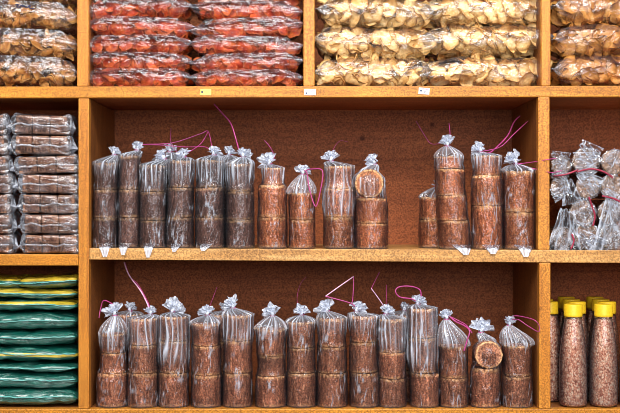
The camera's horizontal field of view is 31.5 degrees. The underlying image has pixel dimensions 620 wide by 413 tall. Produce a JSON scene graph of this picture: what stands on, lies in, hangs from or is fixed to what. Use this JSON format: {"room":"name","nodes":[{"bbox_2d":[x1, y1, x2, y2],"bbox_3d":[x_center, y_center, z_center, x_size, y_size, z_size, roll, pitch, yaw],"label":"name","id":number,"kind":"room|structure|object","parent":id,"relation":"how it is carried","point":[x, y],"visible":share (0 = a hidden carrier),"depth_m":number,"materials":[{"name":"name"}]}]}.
{"room":"food shop","nodes":[
{"label":"food shop","id":0,"kind":"room"},
{"bbox_3d":[0.000,1.500,0.000,12.000,0.100,6.500,0,0,0],"label":"floor","id":1,"kind":"structure","parent":0,"visible":0},
{"bbox_2d":[0,0,619,412],"bbox_3d":[0.000,0.359,2.935,2.070,2.181,0.373,0,0,0],"label":"shelving unit","id":2,"kind":"object","parent":1,"relation":"on","point":[299,124],"visible":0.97,"depth_m":3.11,"materials":[{"name":"brown wood"}]},
{"bbox_2d":[0,232,20,253],"bbox_3d":[-0.830,0.095,2.819,0.186,0.057,0.106,0,0,0],"label":"pack","id":3,"kind":"object","parent":2,"relation":"on","point":[9,244],"visible":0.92,"depth_m":2.78,"materials":[{"name":"plastic"}]},
{"bbox_2d":[0,211,20,233],"bbox_3d":[-0.829,0.042,2.818,0.179,0.059,0.106,0,0,0],"label":"pack","id":4,"kind":"object","parent":3,"relation":"on","point":[7,221],"visible":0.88,"depth_m":2.78,"materials":[{"name":"plastic"}]},
{"bbox_2d":[0,193,19,213],"bbox_3d":[-0.833,-0.007,2.818,0.184,0.059,0.106,1,0,0],"label":"pack","id":5,"kind":"object","parent":4,"relation":"on","point":[8,202],"visible":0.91,"depth_m":2.79,"materials":[{"name":"plastic"}]},
{"bbox_2d":[0,173,19,193],"bbox_3d":[-0.827,-0.058,2.818,0.184,0.058,0.110,0,0,0],"label":"pack","id":6,"kind":"object","parent":5,"relation":"on","point":[6,180],"visible":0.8,"depth_m":2.78,"materials":[{"name":"plastic"}]},
{"bbox_2d":[0,155,16,174],"bbox_3d":[-0.836,-0.107,2.818,0.178,0.057,0.105,1,0,0],"label":"pack","id":7,"kind":"object","parent":6,"relation":"on","point":[6,161],"visible":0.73,"depth_m":2.78,"materials":[{"name":"plastic"}]},
{"bbox_2d":[0,134,15,155],"bbox_3d":[-0.835,-0.157,2.819,0.180,0.054,0.106,0,0,0],"label":"pack","id":8,"kind":"object","parent":7,"relation":"on","point":[5,140],"visible":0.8,"depth_m":2.78,"materials":[{"name":"plastic"}]},
{"bbox_2d":[0,113,14,135],"bbox_3d":[-0.836,-0.209,2.819,0.170,0.057,0.106,0,0,0],"label":"pack","id":9,"kind":"object","parent":8,"relation":"on","point":[5,119],"visible":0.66,"depth_m":2.79,"materials":[{"name":"plastic"}]},
{"bbox_2d":[0,52,76,86],"bbox_3d":[-0.743,-0.344,2.854,0.331,0.105,0.191,0,0,-1],"label":"chip bag","id":10,"kind":"object","parent":2,"relation":"on","point":[61,71],"visible":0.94,"depth_m":2.80,"materials":[{"name":"food"}]},
{"bbox_2d":[0,28,76,61],"bbox_3d":[-0.747,-0.420,2.856,0.347,0.098,0.195,0,0,0],"label":"chip bag","id":11,"kind":"object","parent":10,"relation":"on","point":[62,44],"visible":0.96,"depth_m":2.80,"materials":[{"name":"food"}]},
{"bbox_2d":[0,0,76,35],"bbox_3d":[-0.749,-0.486,2.853,0.345,0.105,0.189,0,0,0],"label":"chip bag","id":12,"kind":"object","parent":11,"relation":"on","point":[14,14],"visible":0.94,"depth_m":2.80,"materials":[{"name":"food"}]},
{"bbox_2d":[0,0,76,7],"bbox_3d":[-0.745,-0.560,2.854,0.343,0.090,0.195,1,0,0],"label":"chip bag","id":13,"kind":"object","parent":12,"relation":"on","point":[33,1],"visible":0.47,"depth_m":2.83,"materials":[{"name":"plastic"}]},
{"bbox_2d":[0,383,78,404],"bbox_3d":[-0.750,0.479,2.856,0.332,0.053,0.209,0,0,0],"label":"pouch","id":14,"kind":"object","parent":2,"relation":"on","point":[8,395],"visible":0.54,"depth_m":2.77,"materials":[{"name":"teal plastic"}]},
{"bbox_2d":[0,368,78,388],"bbox_3d":[-0.751,0.437,2.856,0.332,0.056,0.208,1,0,0],"label":"pouch","id":15,"kind":"object","parent":14,"relation":"on","point":[8,378],"visible":0.62,"depth_m":2.77,"materials":[{"name":"teal plastic"}]},
{"bbox_2d":[0,357,78,371],"bbox_3d":[-0.750,0.403,2.856,0.329,0.029,0.208,0,0,0],"label":"pouch","id":16,"kind":"object","parent":15,"relation":"on","point":[40,365],"visible":0.65,"depth_m":2.77,"materials":[{"name":"teal plastic"}]},
{"bbox_2d":[0,342,78,360],"bbox_3d":[-0.751,0.371,2.856,0.330,0.047,0.207,0,0,0],"label":"pouch","id":17,"kind":"object","parent":16,"relation":"on","point":[58,351],"visible":0.66,"depth_m":2.77,"materials":[{"name":"plastic"}]},
{"bbox_2d":[0,326,78,344],"bbox_3d":[-0.751,0.332,2.858,0.330,0.049,0.211,0,0,0],"label":"pouch","id":18,"kind":"object","parent":17,"relation":"on","point":[39,336],"visible":0.66,"depth_m":2.77,"materials":[{"name":"teal plastic"}]},
{"bbox_2d":[0,308,78,328],"bbox_3d":[-0.751,0.288,2.857,0.333,0.051,0.207,0,0,1],"label":"pouch","id":19,"kind":"object","parent":18,"relation":"on","point":[17,319],"visible":0.7,"depth_m":2.77,"materials":[{"name":"teal plastic"}]},
{"bbox_2d":[0,296,78,310],"bbox_3d":[-0.750,0.247,2.856,0.331,0.038,0.208,0,0,0],"label":"pouch","id":20,"kind":"object","parent":19,"relation":"on","point":[12,303],"visible":0.72,"depth_m":2.77,"materials":[{"name":"yellow plastic"}]},
{"bbox_2d":[0,286,78,299],"bbox_3d":[-0.750,0.218,2.856,0.330,0.038,0.207,0,0,0],"label":"pouch","id":21,"kind":"object","parent":20,"relation":"on","point":[20,292],"visible":0.63,"depth_m":2.77,"materials":[{"name":"yellow plastic"}]},
{"bbox_2d":[0,273,30,287],"bbox_3d":[-0.823,0.191,2.867,0.190,0.038,0.207,0,0,0],"label":"pouch","id":22,"kind":"object","parent":21,"relation":"on","point":[6,281],"visible":0.71,"depth_m":2.79,"materials":[{"name":"yellow plastic"}]},
{"bbox_2d":[17,273,78,288],"bbox_3d":[-0.663,0.192,2.856,0.156,0.038,0.206,0,0,0],"label":"pouch","id":23,"kind":"object","parent":21,"relation":"on","point":[35,281],"visible":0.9,"depth_m":2.77,"materials":[{"name":"yellow plastic"}]},
{"bbox_2d":[17,233,78,253],"bbox_3d":[-0.655,0.094,2.808,0.164,0.055,0.107,0,0,0],"label":"pack","id":24,"kind":"object","parent":2,"relation":"on","point":[30,243],"visible":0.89,"depth_m":2.76,"materials":[{"name":"plastic"}]},
{"bbox_2d":[17,213,78,233],"bbox_3d":[-0.657,0.042,2.809,0.161,0.056,0.106,0,0,0],"label":"pack","id":25,"kind":"object","parent":24,"relation":"on","point":[30,223],"visible":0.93,"depth_m":2.76,"materials":[{"name":"plastic"}]},
{"bbox_2d":[16,193,78,213],"bbox_3d":[-0.654,-0.008,2.809,0.174,0.058,0.106,1,0,0],"label":"pack","id":26,"kind":"object","parent":25,"relation":"on","point":[27,203],"visible":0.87,"depth_m":2.76,"materials":[{"name":"plastic"}]},
{"bbox_2d":[13,173,78,194],"bbox_3d":[-0.660,-0.058,2.808,0.179,0.062,0.105,1,0,0],"label":"pack","id":27,"kind":"object","parent":26,"relation":"on","point":[44,183],"visible":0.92,"depth_m":2.77,"materials":[{"name":"food"}]},
{"bbox_2d":[10,154,78,174],"bbox_3d":[-0.664,-0.105,2.808,0.184,0.058,0.105,0,0,0],"label":"pack","id":28,"kind":"object","parent":27,"relation":"on","point":[40,164],"visible":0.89,"depth_m":2.76,"materials":[{"name":"food"}]},
{"bbox_2d":[7,134,78,155],"bbox_3d":[-0.674,-0.155,2.808,0.178,0.059,0.105,1,0,0],"label":"pack","id":29,"kind":"object","parent":28,"relation":"on","point":[27,145],"visible":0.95,"depth_m":2.77,"materials":[{"name":"plastic"}]},
{"bbox_2d":[6,113,78,136],"bbox_3d":[-0.678,-0.207,2.809,0.177,0.064,0.107,1,0,0],"label":"pack","id":30,"kind":"object","parent":29,"relation":"on","point":[23,124],"visible":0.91,"depth_m":2.77,"materials":[{"name":"plastic"}]},
{"bbox_2d":[92,146,120,256],"bbox_3d":[-0.513,-0.014,2.788,0.070,0.280,0.085,0,0,-34],"label":"bag","id":31,"kind":"object","parent":2,"relation":"on","point":[105,221],"visible":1,"depth_m":2.77,"materials":[{"name":"clear plastic"}]},
{"bbox_2d":[96,300,128,407],"bbox_3d":[-0.501,0.372,2.797,0.085,0.267,0.082,0,0,0],"label":"bag","id":32,"kind":"object","parent":2,"relation":"on","point":[112,378],"visible":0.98,"depth_m":2.77,"materials":[{"name":"clear plastic"}]},
{"bbox_2d":[114,301,143,364],"bbox_3d":[-0.476,0.377,2.880,0.079,0.258,0.077,0,0,0],"label":"bag","id":33,"kind":"object","parent":2,"relation":"on","point":[131,307],"visible":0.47,"depth_m":2.87,"materials":[{"name":"clear plastic"}]},
{"bbox_2d":[73,66,195,85],"bbox_3d":[-0.443,-0.328,2.851,0.307,0.079,0.190,0,0,0],"label":"chip bag","id":34,"kind":"object","parent":2,"relation":"on","point":[108,76],"visible":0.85,"depth_m":2.79,"materials":[{"name":"food"}]},
{"bbox_2d":[90,52,195,73],"bbox_3d":[-0.432,-0.364,2.851,0.298,0.068,0.186,0,0,2],"label":"chip bag","id":35,"kind":"object","parent":34,"relation":"on","point":[118,62],"visible":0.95,"depth_m":2.79,"materials":[{"name":"plastic"}]},
{"bbox_2d":[75,35,194,56],"bbox_3d":[-0.439,-0.410,2.852,0.304,0.075,0.186,0,0,0],"label":"chip bag","id":36,"kind":"object","parent":35,"relation":"on","point":[125,44],"visible":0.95,"depth_m":2.79,"materials":[{"name":"food"}]},
{"bbox_2d":[90,16,196,40],"bbox_3d":[-0.431,-0.458,2.852,0.302,0.077,0.186,0,0,0],"label":"chip bag","id":37,"kind":"object","parent":36,"relation":"on","point":[135,27],"visible":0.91,"depth_m":2.80,"materials":[{"name":"food"}]},
{"bbox_2d":[90,0,195,21],"bbox_3d":[-0.434,-0.498,2.852,0.305,0.079,0.187,0,0,1],"label":"chip bag","id":38,"kind":"object","parent":37,"relation":"on","point":[157,9],"visible":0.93,"depth_m":2.79,"materials":[{"name":"food"}]},
{"bbox_2d":[97,0,195,3],"bbox_3d":[-0.440,-0.551,2.851,0.302,0.072,0.188,0,0,0],"label":"chip bag","id":39,"kind":"object","parent":38,"relation":"on","point":[191,2],"visible":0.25,"depth_m":2.82,"materials":[{"name":"plastic"}]},
{"bbox_2d":[124,262,159,407],"bbox_3d":[-0.429,0.325,2.812,0.082,0.362,0.116,0,0,-16],"label":"bag","id":40,"kind":"object","parent":2,"relation":"on","point":[143,366],"visible":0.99,"depth_m":2.77,"materials":[{"name":"clear plastic"}]},
{"bbox_2d":[138,149,169,256],"bbox_3d":[-0.402,-0.010,2.790,0.074,0.275,0.088,0,0,40],"label":"bag","id":41,"kind":"object","parent":2,"relation":"on","point":[152,181],"visible":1,"depth_m":2.77,"materials":[{"name":"clear plastic"}]},
{"bbox_2d":[117,130,211,254],"bbox_3d":[-0.370,-0.039,2.811,0.242,0.319,0.079,0,0,-17],"label":"bag","id":42,"kind":"object","parent":2,"relation":"on","point":[128,235],"visible":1,"depth_m":2.77,"materials":[{"name":"clear plastic"}]},
{"bbox_2d":[151,144,178,217],"bbox_3d":[-0.372,-0.031,2.875,0.080,0.272,0.079,0,0,42],"label":"bag","id":43,"kind":"object","parent":2,"relation":"on","point":[170,152],"visible":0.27,"depth_m":2.87,"materials":[{"name":"clear plastic"}]},
{"bbox_2d":[157,296,190,407],"bbox_3d":[-0.346,0.367,2.797,0.083,0.278,0.082,0,0,32],"label":"bag","id":44,"kind":"object","parent":2,"relation":"on","point":[174,348],"visible":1,"depth_m":2.77,"materials":[{"name":"clear plastic"}]},
{"bbox_2d":[166,132,207,251],"bbox_3d":[-0.316,-0.047,2.819,0.102,0.320,0.154,0,0,0],"label":"bag","id":45,"kind":"object","parent":2,"relation":"on","point":[181,174],"visible":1,"depth_m":2.77,"materials":[{"name":"brown food"}]},
{"bbox_2d":[159,145,224,250],"bbox_3d":[-0.318,-0.025,2.827,0.219,0.272,0.093,0,0,32],"label":"bag","id":46,"kind":"object","parent":2,"relation":"on","point":[209,201],"visible":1,"depth_m":2.77,"materials":[{"name":"clear plastic"}]},
{"bbox_2d":[189,288,221,407],"bbox_3d":[-0.265,0.357,2.796,0.084,0.298,0.081,0,0,-22],"label":"bag","id":47,"kind":"object","parent":2,"relation":"on","point":[206,379],"visible":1,"depth_m":2.77,"materials":[{"name":"clear plastic"}]},
{"bbox_2d":[207,302,237,375],"bbox_3d":[-0.230,0.378,2.880,0.081,0.255,0.077,0,0,0],"label":"bag","id":48,"kind":"object","parent":2,"relation":"on","point":[218,315],"visible":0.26,"depth_m":2.85,"materials":[{"name":"clear plastic"}]},
{"bbox_2d":[212,145,242,217],"bbox_3d":[-0.217,-0.028,2.873,0.083,0.265,0.080,0,0,0],"label":"bag","id":49,"kind":"object","parent":2,"relation":"on","point":[229,150],"visible":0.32,"depth_m":2.87,"materials":[{"name":"clear plastic"}]},
{"bbox_2d":[214,104,254,247],"bbox_3d":[-0.190,-0.081,2.821,0.076,0.373,0.132,0,0,-24],"label":"bag","id":50,"kind":"object","parent":2,"relation":"on","point":[240,204],"visible":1,"depth_m":2.77,"materials":[{"name":"clear plastic"}]},
{"bbox_2d":[221,294,254,407],"bbox_3d":[-0.183,0.364,2.798,0.080,0.283,0.078,0,0,-41],"label":"bag","id":51,"kind":"object","parent":2,"relation":"on","point":[237,388],"visible":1,"depth_m":2.77,"materials":[{"name":"clear plastic"}]},
{"bbox_2d":[182,67,302,85],"bbox_3d":[-0.162,-0.324,2.852,0.319,0.070,0.189,0,0,0],"label":"chip bag","id":52,"kind":"object","parent":2,"relation":"on","point":[276,77],"visible":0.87,"depth_m":2.79,"materials":[{"name":"plastic"}]},
{"bbox_2d":[184,52,302,73],"bbox_3d":[-0.161,-0.367,2.853,0.314,0.068,0.188,-2,0,0],"label":"chip bag","id":53,"kind":"object","parent":52,"relation":"on","point":[211,61],"visible":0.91,"depth_m":2.80,"materials":[{"name":"plastic"}]},
{"bbox_2d":[185,34,302,57],"bbox_3d":[-0.159,-0.408,2.851,0.310,0.069,0.185,0,0,1],"label":"chip bag","id":54,"kind":"object","parent":53,"relation":"on","point":[259,47],"visible":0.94,"depth_m":2.79,"materials":[{"name":"food"}]},
{"bbox_2d":[185,18,302,40],"bbox_3d":[-0.159,-0.452,2.852,0.310,0.081,0.185,0,0,0],"label":"chip bag","id":55,"kind":"object","parent":54,"relation":"on","point":[290,28],"visible":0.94,"depth_m":2.79,"materials":[{"name":"food"}]},
{"bbox_2d":[185,0,302,22],"bbox_3d":[-0.162,-0.497,2.851,0.309,0.080,0.184,0,0,-1],"label":"chip bag","id":56,"kind":"object","parent":55,"relation":"on","point":[259,9],"visible":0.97,"depth_m":2.79,"materials":[{"name":"food"}]},
{"bbox_2d":[196,0,301,5],"bbox_3d":[-0.165,-0.542,2.851,0.310,0.072,0.189,0,0,0],"label":"chip bag","id":57,"kind":"object","parent":56,"relation":"on","point":[289,2],"visible":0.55,"depth_m":2.81,"materials":[{"name":"food"}]},
{"bbox_2d":[254,302,287,407],"bbox_3d":[-0.099,0.373,2.798,0.083,0.264,0.084,0,0,41],"label":"bag","id":58,"kind":"object","parent":2,"relation":"on","point":[270,382],"visible":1,"depth_m":2.77,"materials":[{"name":"clear plastic"}]},
{"bbox_2d":[256,140,287,248],"bbox_3d":[-0.094,-0.033,2.801,0.078,0.278,0.091,0,0,16],"label":"bag","id":59,"kind":"object","parent":2,"relation":"on","point":[272,230],"visible":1,"depth_m":2.77,"materials":[{"name":"brown food"}]},
{"bbox_2d":[285,277,317,407],"bbox_3d":[-0.016,0.344,2.804,0.081,0.322,0.099,0,0,44],"label":"bag","id":60,"kind":"object","parent":2,"relation":"on","point":[301,378],"visible":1,"depth_m":2.77,"materials":[{"name":"clear plastic"}]},
{"bbox_2d":[286,164,322,248],"bbox_3d":[-0.008,-0.001,2.792,0.102,0.214,0.074,0,0,15],"label":"bag","id":61,"kind":"object","parent":2,"relation":"on","point":[301,207],"visible":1,"depth_m":2.77,"materials":[{"name":"brown food"}]},
{"bbox_2d":[313,299,347,407],"bbox_3d":[0.056,0.370,2.797,0.080,0.272,0.080,0,0,37],"label":"bag","id":62,"kind":"object","parent":2,"relation":"on","point":[332,372],"visible":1,"depth_m":2.77,"materials":[{"name":"clear plastic"}]},
{"bbox_2d":[321,141,355,248],"bbox_3d":[0.090,-0.033,2.820,0.086,0.279,0.139,0,0,35],"label":"bag","id":63,"kind":"object","parent":2,"relation":"on","point":[338,207],"visible":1,"depth_m":2.77,"materials":[{"name":"clear plastic"}]},
{"bbox_2d":[325,276,379,407],"bbox_3d":[0.114,0.342,2.806,0.132,0.328,0.080,0,0,20],"label":"bag","id":64,"kind":"object","parent":2,"relation":"on","point":[364,382],"visible":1,"depth_m":2.77,"materials":[{"name":"clear plastic"}]},
{"bbox_2d":[352,153,388,248],"bbox_3d":[0.152,-0.015,2.797,0.096,0.242,0.086,0,0,0],"label":"bag","id":65,"kind":"object","parent":2,"relation":"on","point":[371,214],"visible":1,"depth_m":2.77,"materials":[{"name":"brown food"}]},
{"bbox_2d":[315,52,435,85],"bbox_3d":[0.162,-0.344,2.847,0.325,0.111,0.182,0,0,0],"label":"chip bag","id":66,"kind":"object","parent":2,"relation":"on","point":[338,71],"visible":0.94,"depth_m":2.79,"materials":[{"name":"food"}]},
{"bbox_2d":[315,24,443,60],"bbox_3d":[0.169,-0.423,2.846,0.340,0.114,0.175,0,0,1],"label":"chip bag","id":67,"kind":"object","parent":66,"relation":"on","point":[335,40],"visible":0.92,"depth_m":2.79,"materials":[{"name":"food"}]},
{"bbox_2d":[315,0,437,31],"bbox_3d":[0.166,-0.491,2.849,0.318,0.116,0.177,1,0,0],"label":"chip bag","id":68,"kind":"object","parent":67,"relation":"on","point":[395,14],"visible":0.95,"depth_m":2.79,"materials":[{"name":"food"}]},
{"bbox_2d":[371,272,406,407],"bbox_3d":[0.204,0.337,2.798,0.084,0.337,0.077,0,0,33],"label":"bag","id":69,"kind":"object","parent":2,"relation":"on","point":[391,355],"visible":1,"depth_m":2.77,"materials":[{"name":"clear plastic"}]},
{"bbox_2d":[390,302,410,401],"bbox_3d":[0.242,0.377,2.880,0.078,0.258,0.078,0,0,0],"label":"bag","id":70,"kind":"object","parent":2,"relation":"on","point":[403,305],"visible":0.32,"depth_m":2.85,"materials":[{"name":"clear plastic"}]},
{"bbox_2d":[395,285,439,407],"bbox_3d":[0.273,0.353,2.797,0.116,0.305,0.078,0,0,0],"label":"bag","id":71,"kind":"object","parent":2,"relation":"on","point":[424,382],"visible":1,"depth_m":2.77,"materials":[{"name":"clear plastic"}]},
{"bbox_2d":[418,180,450,247],"bbox_3d":[0.325,0.018,2.876,0.088,0.179,0.085,0,0,36],"label":"bag","id":72,"kind":"object","parent":2,"relation":"on","point":[427,229],"visible":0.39,"depth_m":2.85,"materials":[{"name":"brown food"}]},
{"bbox_2d":[416,121,470,254],"bbox_3d":[0.333,-0.053,2.815,0.192,0.347,0.087,0,0,35],"label":"bag","id":73,"kind":"object","parent":2,"relation":"on","point":[449,176],"visible":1,"depth_m":2.77,"materials":[{"name":"brown food"}]},
{"bbox_2d":[436,309,471,407],"bbox_3d":[0.366,0.383,2.792,0.088,0.245,0.086,0,0,0],"label":"bag","id":74,"kind":"object","parent":2,"relation":"on","point":[453,358],"visible":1,"depth_m":2.77,"materials":[{"name":"clear plastic"}]},
{"bbox_2d":[469,317,502,407],"bbox_3d":[0.444,0.393,2.796,0.087,0.225,0.079,0,0,0],"label":"bag","id":75,"kind":"object","parent":2,"relation":"on","point":[485,379],"visible":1,"depth_m":2.77,"materials":[{"name":"clear plastic"}]},
{"bbox_2d":[421,52,553,85],"bbox_3d":[0.449,-0.347,2.867,0.356,0.105,0.175,0,0,0],"label":"chip bag","id":76,"kind":"object","parent":2,"relation":"on","point":[475,70],"visible":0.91,"depth_m":2.81,"materials":[{"name":"food"}]},
{"bbox_2d":[423,22,554,62],"bbox_3d":[0.450,-0.428,2.866,0.361,0.116,0.183,-1,0,0],"label":"chip bag","id":77,"kind":"object","parent":76,"relation":"on","point":[515,40],"visible":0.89,"depth_m":2.81,"materials":[{"name":"food"}]},
{"bbox_2d":[416,0,555,29],"bbox_3d":[0.447,-0.505,2.865,0.358,0.109,0.178,-1,0,0],"label":"chip bag","id":78,"kind":"object","parent":77,"relation":"on","point":[467,12],"visible":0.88,"depth_m":2.81,"materials":[{"name":"food"}]},
{"bbox_2d":[470,116,527,253],"bbox_3d":[0.481,-0.060,2.823,0.092,0.356,0.172,0,0,43],"label":"bag","id":79,"kind":"object","parent":2,"relation":"on","point":[486,182],"visible":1,"depth_m":2.77,"materials":[{"name":"brown food"}]},
{"bbox_2d":[499,315,539,407],"bbox_3d":[0.527,0.390,2.786,0.090,0.230,0.104,0,0,0],"label":"bag","id":80,"kind":"object","parent":2,"relation":"on","point":[516,371],"visible":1,"depth_m":2.77,"materials":[{"name":"clear plastic"}]},
{"bbox_2d":[501,149,561,256],"bbox_3d":[0.548,-0.011,2.773,0.092,0.273,0.150,0,0,-32],"label":"bag","id":81,"kind":"object","parent":2,"relation":"on","point":[518,212],"visible":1,"depth_m":2.77,"materials":[{"name":"brown food"}]},
{"bbox_2d":[550,301,560,401],"bbox_3d":[0.624,0.377,2.872,0.071,0.258,0.071,0,0,0],"label":"bottle","id":82,"kind":"object","parent":2,"relation":"on","point":[555,336],"visible":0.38,"depth_m":2.84,"materials":[{"name":"clear plastic"}]},
{"bbox_2d":[549,208,580,248],"bbox_3d":[0.645,0.064,2.880,0.094,0.122,0.262,0,0,5],"label":"bag","id":83,"kind":"object","parent":2,"relation":"on","point":[562,237],"visible":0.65,"depth_m":2.77,"materials":[{"name":"clear plastic"}]},
{"bbox_2d":[558,296,574,329],"bbox_3d":[0.704,0.377,3.024,0.071,0.258,0.071,0,0,0],"label":"bottle","id":84,"kind":"object","parent":2,"relation":"on","point":[560,298],"visible":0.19,"depth_m":3.01,"materials":[{"name":"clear plastic"}]},
{"bbox_2d":[560,298,579,336],"bbox_3d":[0.701,0.377,2.948,0.071,0.258,0.071,0,0,0],"label":"bottle","id":85,"kind":"object","parent":2,"relation":"on","point":[565,301],"visible":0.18,"depth_m":2.94,"materials":[{"name":"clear plastic"}]},
{"bbox_2d":[559,303,587,407],"bbox_3d":[0.669,0.377,2.796,0.071,0.258,0.071,0,0,0],"label":"bottle","id":86,"kind":"object","parent":2,"relation":"on","point":[573,392],"visible":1,"depth_m":2.77,"materials":[{"name":"clear plastic"}]},
{"bbox_2d":[568,301,589,400],"bbox_3d":[0.697,0.377,2.872,0.071,0.258,0.071,0,0,0],"label":"bottle","id":87,"kind":"object","parent":2,"relation":"on","point":[583,303],"visible":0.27,"depth_m":2.85,"materials":[{"name":"clear plastic"}]},
{"bbox_2d":[560,223,606,249],"bbox_3d":[0.703,0.085,2.881,0.084,0.089,0.262,0,0,0],"label":"bag","id":88,"kind":"object","parent":2,"relation":"on","point":[587,238],"visible":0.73,"depth_m":2.77,"materials":[{"name":"clear plastic"}]},
{"bbox_2d":[552,181,596,226],"bbox_3d":[0.676,-0.011,2.881,0.088,0.122,0.263,0,0,0],"label":"bag","id":89,"kind":"object","parent":88,"relation":"on","point":[584,210],"visible":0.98,"depth_m":2.77,"materials":[{"name":"clear plastic"}]},
{"bbox_2d":[549,169,577,197],"bbox_3d":[0.625,-0.051,2.879,0.070,0.085,0.264,0,0,-5],"label":"roll","id":90,"kind":"object","parent":89,"relation":"on","point":[557,187],"visible":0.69,"depth_m":2.77,"materials":[{"name":"clear plastic"}]},
{"bbox_2d":[549,153,571,180],"bbox_3d":[0.632,-0.102,2.880,0.059,0.076,0.264,0,0,0],"label":"roll","id":91,"kind":"object","parent":90,"relation":"on","point":[561,162],"visible":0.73,"depth_m":2.77,"materials":[{"name":"clear plastic"}]},
{"bbox_2d":[563,166,612,199],"bbox_3d":[0.713,-0.060,2.881,0.097,0.086,0.263,0,0,0],"label":"roll","id":92,"kind":"object","parent":89,"relation":"on","point":[587,186],"visible":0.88,"depth_m":2.77,"materials":[{"name":"clear plastic"}]},
{"bbox_2d":[557,143,600,176],"bbox_3d":[0.696,-0.123,2.881,0.083,0.089,0.264,0,0,0],"label":"roll","id":93,"kind":"object","parent":92,"relation":"on","point":[582,158],"visible":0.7,"depth_m":2.77,"materials":[{"name":"clear plastic"}]},
{"bbox_2d":[550,54,619,85],"bbox_3d":[0.765,-0.346,2.851,0.331,0.123,0.191,0,0,0],"label":"chip bag","id":94,"kind":"object","parent":2,"relation":"on","point":[571,70],"visible":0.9,"depth_m":2.79,"materials":[{"name":"food"}]},
{"bbox_2d":[550,19,619,59],"bbox_3d":[0.768,-0.429,2.852,0.325,0.121,0.185,-2,0,0],"label":"chip bag","id":95,"kind":"object","parent":94,"relation":"on","point":[603,39],"visible":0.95,"depth_m":2.79,"materials":[{"name":"food"}]},
{"bbox_2d":[550,0,619,28],"bbox_3d":[0.767,-0.503,2.852,0.319,0.112,0.189,0,0,1],"label":"chip bag","id":96,"kind":"object","parent":95,"relation":"on","point":[588,11],"visible":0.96,"depth_m":2.79,"materials":[{"name":"food"}]},
{"bbox_2d":[586,296,602,335],"bbox_3d":[0.783,0.377,3.024,0.071,0.258,0.071,0,0,0],"label":"bottle","id":97,"kind":"object","parent":2,"relation":"on","point":[588,298],"visible":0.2,"depth_m":3.01,"materials":[{"name":"clear plastic"}]},
{"bbox_2d":[589,298,609,348],"bbox_3d":[0.779,0.377,2.948,0.071,0.258,0.071,0,0,0],"label":"bottle","id":98,"kind":"object","parent":2,"relation":"on","point":[594,301],"visible":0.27,"depth_m":2.94,"materials":[{"name":"clear plastic"}]},
{"bbox_2d":[589,303,617,407],"bbox_3d":[0.746,0.377,2.796,0.071,0.258,0.071,0,0,0],"label":"bottle","id":99,"kind":"object","parent":2,"relation":"on","point":[603,367],"visible":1,"depth_m":2.77,"materials":[{"name":"clear plastic"}]},
{"bbox_2d":[594,196,619,249],"bbox_3d":[0.763,0.046,2.882,0.132,0.157,0.264,0,0,0],"label":"bag","id":100,"kind":"object","parent":2,"relation":"on","point":[611,233],"visible":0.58,"depth_m":2.77,"materials":[{"name":"clear plastic"}]},
{"bbox_2d":[588,189,619,225],"bbox_3d":[0.755,0.001,2.881,0.074,0.096,0.264,0,0,0],"label":"bag","id":101,"kind":"object","parent":100,"relation":"on","point":[610,211],"visible":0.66,"depth_m":2.77,"materials":[{"name":"clear plastic"}]},
{"bbox_2d":[591,174,619,201],"bbox_3d":[0.760,-0.046,2.882,0.064,0.073,0.261,0,0,0],"label":"bag","id":102,"kind":"object","parent":101,"relation":"on","point":[607,183],"visible":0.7,"depth_m":2.77,"materials":[{"name":"clear plastic"}]},
{"bbox_2d":[588,149,619,175],"bbox_3d":[0.764,-0.113,2.881,0.068,0.068,0.263,0,0,0],"label":"roll","id":103,"kind":"object","parent":102,"relation":"on","point":[610,159],"visible":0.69,"depth_m":2.77,"materials":[{"name":"clear plastic"}]},
{"bbox_2d":[598,301,619,400],"bbox_3d":[0.775,0.377,2.872,0.071,0.258,0.071,0,0,0],"label":"bottle","id":104,"kind":"object","parent":2,"relation":"on","point":[607,302],"visible":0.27,"depth_m":2.85,"materials":[{"name":"clear plastic"}]},
{"bbox_2d":[619,362,619,403],"bbox_3d":[0.822,0.377,2.796,0.071,0.258,0.071,0,0,0],"label":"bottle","id":105,"kind":"object","parent":2,"relation":"on","point":[619,362],"visible":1,"depth_m":2.81,"materials":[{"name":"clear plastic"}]}
]}

